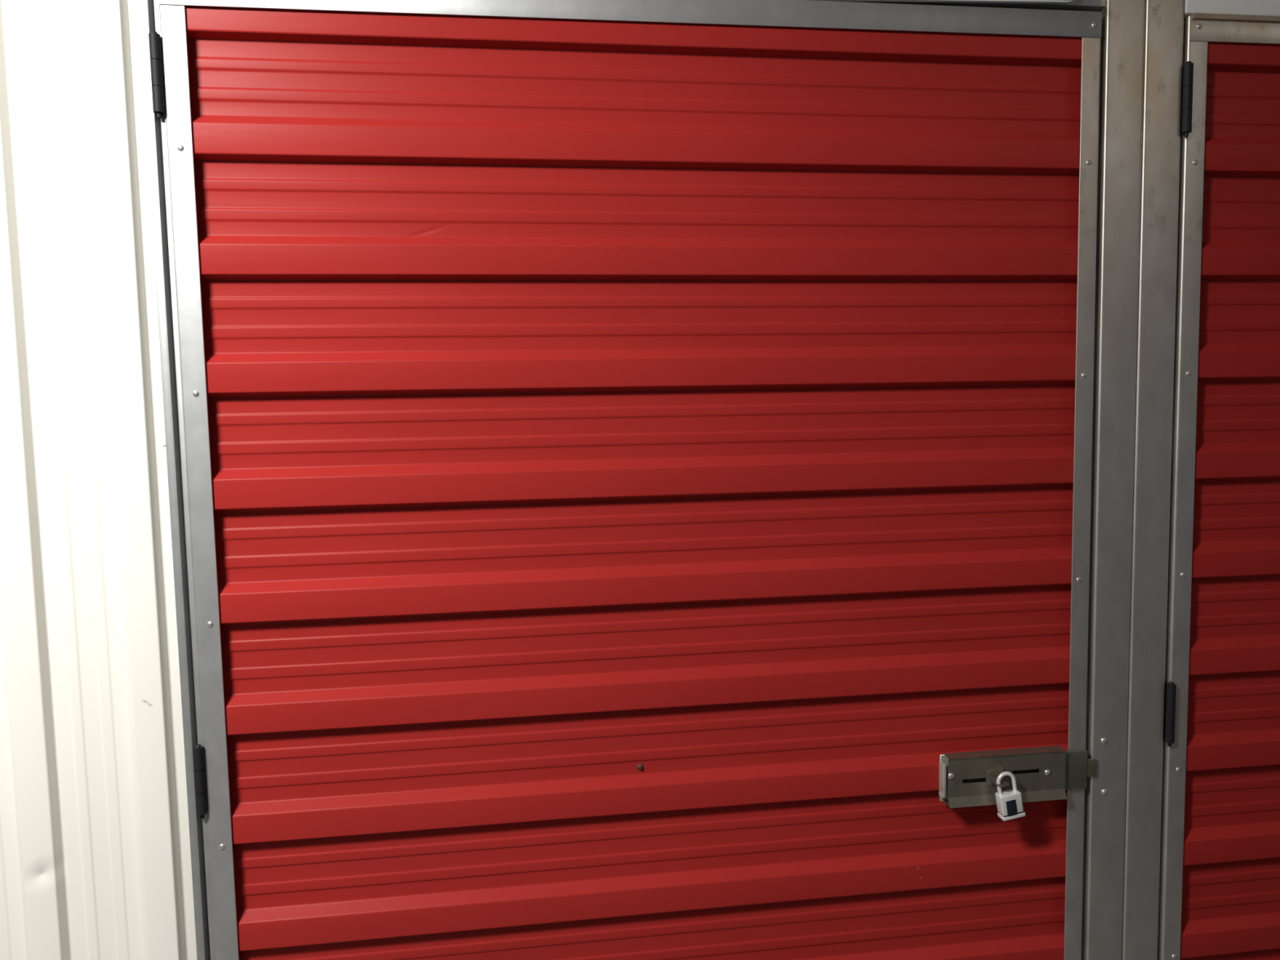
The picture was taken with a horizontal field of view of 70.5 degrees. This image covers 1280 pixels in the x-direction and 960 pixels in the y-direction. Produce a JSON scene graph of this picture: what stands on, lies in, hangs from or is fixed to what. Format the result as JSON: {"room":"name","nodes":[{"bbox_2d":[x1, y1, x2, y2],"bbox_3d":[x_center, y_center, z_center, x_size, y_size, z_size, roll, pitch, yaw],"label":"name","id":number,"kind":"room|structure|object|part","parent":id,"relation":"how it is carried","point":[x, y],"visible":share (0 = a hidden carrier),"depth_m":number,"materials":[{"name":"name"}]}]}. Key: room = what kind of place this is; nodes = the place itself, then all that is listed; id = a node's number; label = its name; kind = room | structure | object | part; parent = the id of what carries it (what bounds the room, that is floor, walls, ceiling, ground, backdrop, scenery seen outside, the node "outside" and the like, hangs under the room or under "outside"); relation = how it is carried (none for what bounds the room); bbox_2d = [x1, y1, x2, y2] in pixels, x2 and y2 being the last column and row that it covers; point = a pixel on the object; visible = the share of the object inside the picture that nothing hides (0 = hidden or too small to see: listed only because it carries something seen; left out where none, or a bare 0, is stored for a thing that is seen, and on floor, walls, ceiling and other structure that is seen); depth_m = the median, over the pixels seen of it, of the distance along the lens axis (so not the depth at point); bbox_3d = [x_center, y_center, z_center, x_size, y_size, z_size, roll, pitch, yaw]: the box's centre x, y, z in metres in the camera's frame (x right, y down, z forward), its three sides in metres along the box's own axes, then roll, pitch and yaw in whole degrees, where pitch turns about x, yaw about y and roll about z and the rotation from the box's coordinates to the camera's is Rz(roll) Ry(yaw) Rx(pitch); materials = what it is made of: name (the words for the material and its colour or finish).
{"room":"self-storage corridor","nodes":[
{"label":"self-storage corridor","id":0,"kind":"room"},
{"bbox_2d":[0,0,1279,959],"bbox_3d":[0.163,0.028,1.361,4.280,2.779,0.039,-2,5,-7],"label":"wall","id":1,"kind":"structure","parent":0,"point":[91,868],"depth_m":1.24,"materials":[{"name":"beige paint"}]},
{"bbox_2d":[127,0,196,959],"bbox_3d":[-0.660,0.051,1.270,0.021,2.780,0.031,-2,5,-7],"label":"trim","id":2,"kind":"structure","parent":1,"relation":"attached to","point":[133,5],"depth_m":1.25,"materials":[{"name":"beige paint"}]},
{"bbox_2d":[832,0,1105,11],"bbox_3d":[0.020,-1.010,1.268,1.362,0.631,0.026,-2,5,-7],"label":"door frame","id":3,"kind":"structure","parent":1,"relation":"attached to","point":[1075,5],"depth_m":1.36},
{"bbox_3d":[0.194,0.022,1.436,4.400,2.780,0.038,-2,5,-7],"label":"wall","id":4,"kind":"structure","parent":0,"visible":0},
{"bbox_2d":[138,0,210,959],"bbox_3d":[-0.644,0.050,1.277,0.011,2.780,0.062,-2,5,-7],"label":"door frame","id":5,"kind":"structure","parent":4,"relation":"attached to","point":[147,17],"depth_m":1.25,"materials":[{"name":"metal"}]},
{"bbox_2d":[148,0,1102,959],"bbox_3d":[0.051,0.354,1.350,1.367,2.078,0.086,-2,5,-7],"label":"door","id":6,"kind":"structure","parent":4,"relation":"in","point":[636,455],"depth_m":1.33,"materials":[{"name":"red paint"}]},
{"bbox_3d":[0.027,-0.665,1.292,1.336,0.038,0.037,-2,5,-7],"label":"rail","id":7,"kind":"part","parent":6,"relation":"part of","materials":[{"name":"metal"}]},
{"bbox_3d":[0.568,0.465,1.428,0.202,0.075,0.015,-2,5,-7],"label":"plate","id":8,"kind":"part","parent":6,"relation":"part of","materials":[{"name":"metal"}]},
{"bbox_2d":[995,771,1025,821],"bbox_3d":[0.568,0.484,1.392,0.043,0.074,0.020,-2,5,-7],"label":"padlock","id":9,"kind":"object","parent":6,"relation":"hanging from","point":[1009,802],"visible":1,"depth_m":1.39,"materials":[{"name":"white metal"}]},
{"bbox_3d":[0.572,0.515,1.396,0.037,0.006,0.019,-11,6,-6],"label":"plate","id":10,"kind":"part","parent":9,"relation":"part of","materials":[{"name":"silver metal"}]},
{"bbox_2d":[1080,0,1145,959],"bbox_3d":[0.743,0.010,1.451,0.063,2.780,0.066,-2,5,-7],"label":"door frame","id":11,"kind":"structure","parent":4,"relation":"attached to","point":[1122,24],"depth_m":1.42,"materials":[{"name":"metal"}]},
{"bbox_2d":[1121,0,1184,959],"bbox_3d":[0.806,0.008,1.461,0.063,2.780,0.063,-2,5,-7],"label":"door frame","id":12,"kind":"structure","parent":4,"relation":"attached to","point":[1163,19],"depth_m":1.43,"materials":[{"name":"metal"}]},
{"bbox_2d":[1156,13,1279,959],"bbox_3d":[1.511,0.309,1.555,1.347,2.079,0.046,-2,5,-7],"label":"door","id":13,"kind":"structure","parent":12,"relation":"attached to","point":[1220,873],"depth_m":1.46,"materials":[{"name":"red paint"}]},
{"bbox_3d":[1.496,-0.707,1.479,1.336,0.038,0.037,-2,5,-7],"label":"rail","id":14,"kind":"part","parent":13,"relation":"part of","materials":[{"name":"metal"}]}
]}

